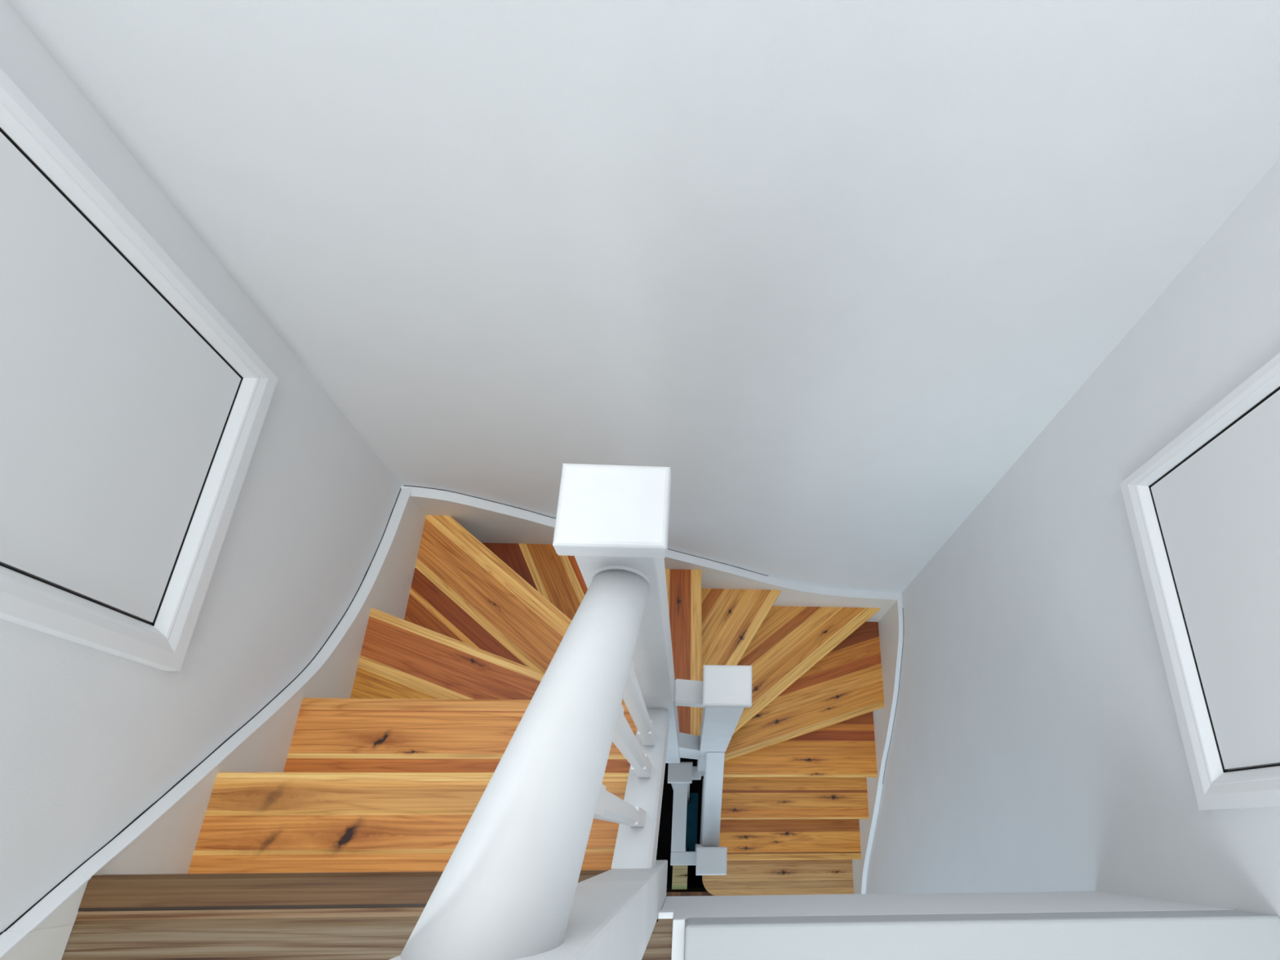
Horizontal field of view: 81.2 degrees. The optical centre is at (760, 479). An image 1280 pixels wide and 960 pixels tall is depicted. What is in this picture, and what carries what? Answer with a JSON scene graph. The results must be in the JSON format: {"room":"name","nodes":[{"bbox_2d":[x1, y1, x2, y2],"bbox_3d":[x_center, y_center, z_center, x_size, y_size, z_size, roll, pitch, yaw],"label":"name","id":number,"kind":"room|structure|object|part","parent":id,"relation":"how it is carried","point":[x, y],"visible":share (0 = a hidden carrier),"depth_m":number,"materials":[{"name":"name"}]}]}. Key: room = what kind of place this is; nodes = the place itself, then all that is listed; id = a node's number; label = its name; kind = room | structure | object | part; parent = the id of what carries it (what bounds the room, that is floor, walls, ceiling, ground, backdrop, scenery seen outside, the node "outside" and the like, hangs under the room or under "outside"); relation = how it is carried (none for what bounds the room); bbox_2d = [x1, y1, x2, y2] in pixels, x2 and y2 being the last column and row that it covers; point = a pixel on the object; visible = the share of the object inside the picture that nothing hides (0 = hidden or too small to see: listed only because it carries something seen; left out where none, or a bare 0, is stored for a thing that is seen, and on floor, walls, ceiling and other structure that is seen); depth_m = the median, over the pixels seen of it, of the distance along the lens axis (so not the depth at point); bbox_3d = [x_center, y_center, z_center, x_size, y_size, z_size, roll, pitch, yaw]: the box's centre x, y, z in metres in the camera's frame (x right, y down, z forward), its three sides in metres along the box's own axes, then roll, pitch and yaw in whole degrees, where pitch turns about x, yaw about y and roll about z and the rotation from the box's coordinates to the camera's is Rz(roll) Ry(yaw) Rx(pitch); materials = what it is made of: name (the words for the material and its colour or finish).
{"room":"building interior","nodes":[
{"label":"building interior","id":0,"kind":"room"},
{"bbox_2d":[0,0,401,933],"bbox_3d":[-0.975,0.929,0.664,0.090,6.489,3.060,2,64,-5],"label":"wall","id":1,"kind":"structure","parent":0,"point":[91,739],"depth_m":1.20,"materials":[{"name":"paint"}]},
{"bbox_2d":[0,924,73,959],"bbox_3d":[-0.914,1.377,0.452,0.029,0.268,1.871,2,64,-5],"label":"baseboard","id":2,"kind":"structure","parent":1,"relation":"attached to","point":[49,944],"depth_m":0.93,"materials":[{"name":"paint"}]},
{"bbox_2d":[0,67,278,671],"bbox_3d":[-0.885,-0.225,0.721,0.022,1.288,0.558,2,64,-5],"label":"hatch","id":3,"kind":"object","parent":1,"relation":"attached to","point":[133,412],"visible":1,"depth_m":1.03,"materials":[{"name":"paint"}]},
{"bbox_2d":[61,906,673,959],"bbox_3d":[-0.531,1.454,0.622,0.824,0.036,1.895,2,64,-5],"label":"floor","id":4,"kind":"structure","parent":0,"point":[325,933],"depth_m":0.99,"materials":[{"name":"brown wood"}]},
{"bbox_2d":[6,0,1279,592],"bbox_3d":[-0.102,-0.376,1.385,1.679,6.489,0.090,2,64,-5],"label":"wall","id":5,"kind":"structure","parent":0,"point":[833,268],"depth_m":1.17,"materials":[{"name":"paint"}]},
{"bbox_2d":[656,757,703,879],"bbox_3d":[-0.831,2.098,4.957,0.964,0.054,1.224,2,64,-5],"label":"floor","id":6,"kind":"structure","parent":0,"point":[664,846],"depth_m":4.87,"materials":[{"name":"black"}]},
{"bbox_2d":[671,865,688,888],"bbox_3d":[-0.450,2.227,4.192,0.074,1.251,0.123,2,64,-5],"label":"block","id":7,"kind":"object","parent":6,"relation":"on","point":[679,880],"visible":0.76,"depth_m":3.63,"materials":[{"name":"brown wood"}]},
{"bbox_2d":[667,761,701,865],"bbox_3d":[-0.396,1.784,3.861,0.133,2.241,0.368,2,64,-5],"label":"guard rail","id":8,"kind":"object","parent":6,"relation":"on","point":[680,775],"visible":0.93,"depth_m":2.91,"materials":[{"name":"paint"}]},
{"bbox_3d":[-0.320,1.339,2.924,0.056,0.054,0.252,2,64,-5],"label":"rail","id":9,"kind":"part","parent":8,"relation":"part of","materials":[{"name":"paint"}]},
{"bbox_3d":[-0.415,1.655,3.929,0.079,2.228,0.060,2,64,-5],"label":"newel post","id":10,"kind":"part","parent":8,"relation":"part of","materials":[{"name":"paint"}]},
{"bbox_3d":[-0.297,1.474,2.861,0.100,0.054,0.047,2,64,-5],"label":"rail","id":11,"kind":"part","parent":8,"relation":"part of","materials":[{"name":"paint"}]},
{"bbox_3d":[-0.262,1.196,2.994,0.045,0.063,0.048,2,64,-5],"label":"rail","id":12,"kind":"part","parent":8,"relation":"part of","materials":[{"name":"paint"}]},
{"bbox_2d":[685,792,698,851],"bbox_3d":[-0.488,2.272,4.867,0.148,0.014,0.360,2,64,-5],"label":"floor mat","id":13,"kind":"object","parent":6,"relation":"on","point":[692,807],"visible":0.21,"depth_m":4.86,"materials":[{"name":"teal fabric"}]},
{"bbox_2d":[666,878,706,891],"bbox_3d":[-0.780,1.820,4.469,1.058,1.071,1.242,2,64,-5],"label":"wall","id":14,"kind":"structure","parent":0,"point":[693,884],"depth_m":4.00,"materials":[{"name":"black"}]},
{"bbox_2d":[666,891,713,896],"bbox_3d":[-0.376,2.377,3.644,1.679,0.045,2.880,2,64,-5],"label":"floor","id":15,"kind":"structure","parent":0,"point":[668,893],"depth_m":3.75,"materials":[{"name":"brown wood"}]},
{"bbox_2d":[2,484,903,932],"bbox_3d":[-0.240,1.028,2.520,1.679,3.173,1.440,2,64,-5],"label":"staircase","id":16,"kind":"structure","parent":15,"relation":"on","point":[357,784],"depth_m":1.81,"materials":[{"name":"brown wood"}]},
{"bbox_2d":[389,463,679,959],"bbox_3d":[-0.211,0.571,1.408,0.099,2.625,0.414,2,64,-5],"label":"banister","id":17,"kind":"object","parent":16,"relation":"attached to","point":[509,888],"visible":0.89,"depth_m":0.45,"materials":[{"name":"paint"}]},
{"bbox_3d":[-0.128,0.150,0.538,0.058,0.506,0.281,2,64,-5],"label":"handrail","id":18,"kind":"part","parent":17,"relation":"part of","materials":[{"name":"paint"}]},
{"bbox_3d":[-0.154,0.466,0.793,0.069,1.422,0.064,2,64,-5],"label":"newel post","id":19,"kind":"part","parent":17,"relation":"part of","materials":[{"name":"paint"}]},
{"bbox_3d":[-0.231,0.512,1.666,0.078,2.211,0.058,2,64,-5],"label":"newel post","id":20,"kind":"part","parent":17,"relation":"part of","materials":[{"name":"paint"}]},
{"bbox_3d":[-0.184,0.555,1.368,0.005,0.574,0.280,2,64,-5],"label":"moulding","id":21,"kind":"part","parent":16,"relation":"part of","materials":[{"name":"paint"}]},
{"bbox_2d":[673,665,751,875],"bbox_3d":[-0.201,1.125,2.540,0.162,2.617,0.414,2,64,-5],"label":"banister","id":22,"kind":"object","parent":16,"relation":"on","point":[724,691],"visible":0.97,"depth_m":1.77,"materials":[{"name":"paint"}]},
{"bbox_3d":[-0.146,0.447,1.535,0.065,0.072,0.047,2,64,-5],"label":"handrail","id":23,"kind":"part","parent":22,"relation":"part of","materials":[{"name":"paint"}]},
{"bbox_3d":[-0.217,1.524,2.985,0.081,1.467,0.069,2,64,-5],"label":"newel post","id":24,"kind":"part","parent":22,"relation":"part of","materials":[{"name":"paint"}]},
{"bbox_3d":[-0.156,1.062,2.424,0.057,0.414,0.269,2,64,-5],"label":"handrail","id":25,"kind":"part","parent":22,"relation":"part of","materials":[{"name":"paint"}]},
{"bbox_3d":[-0.151,0.840,2.342,0.081,1.976,0.059,2,64,-5],"label":"newel post","id":26,"kind":"part","parent":22,"relation":"part of","materials":[{"name":"paint"}]},
{"bbox_2d":[657,891,1234,919],"bbox_3d":[-0.123,1.569,0.842,1.679,0.430,1.877,2,64,-5],"label":"wall","id":27,"kind":"structure","parent":0,"point":[842,904],"depth_m":1.24,"materials":[{"name":"paint"}]},
{"bbox_2d":[657,909,673,919],"bbox_3d":[-0.136,0.629,1.063,0.021,0.043,0.008,2,64,-5],"label":"trim","id":28,"kind":"structure","parent":27,"relation":"attached to","point":[663,913],"depth_m":1.04,"materials":[{"name":"paint"}]},
{"bbox_2d":[671,917,685,959],"bbox_3d":[-0.110,1.468,0.634,0.018,0.033,1.877,2,64,-5],"label":"trim","id":29,"kind":"structure","parent":27,"relation":"attached to","point":[678,923],"depth_m":1.02,"materials":[{"name":"paint"}]},
{"bbox_2d":[684,910,1279,959],"bbox_3d":[0.319,1.468,0.639,0.838,0.099,1.877,2,64,-5],"label":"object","id":30,"kind":"structure","parent":27,"relation":"on","point":[1188,935],"depth_m":1.00,"materials":[{"name":"grey paint"}]},
{"bbox_2d":[865,157,1279,918],"bbox_3d":[0.787,0.988,0.806,0.090,6.489,3.060,2,64,-5],"label":"wall","id":31,"kind":"structure","parent":0,"point":[1036,745],"depth_m":1.60,"materials":[{"name":"paint"}]},
{"bbox_2d":[1120,352,1279,810],"bbox_3d":[0.768,0.000,0.754,0.022,1.238,0.581,2,64,-5],"label":"hatch","id":32,"kind":"object","parent":31,"relation":"attached to","point":[1203,512],"visible":1,"depth_m":1.16,"materials":[{"name":"paint"}]},
{"bbox_3d":[0.777,-0.009,0.759,0.004,1.118,0.489,2,64,-5],"label":"panel","id":33,"kind":"part","parent":32,"relation":"part of","materials":[{"name":"paint"}]}
]}

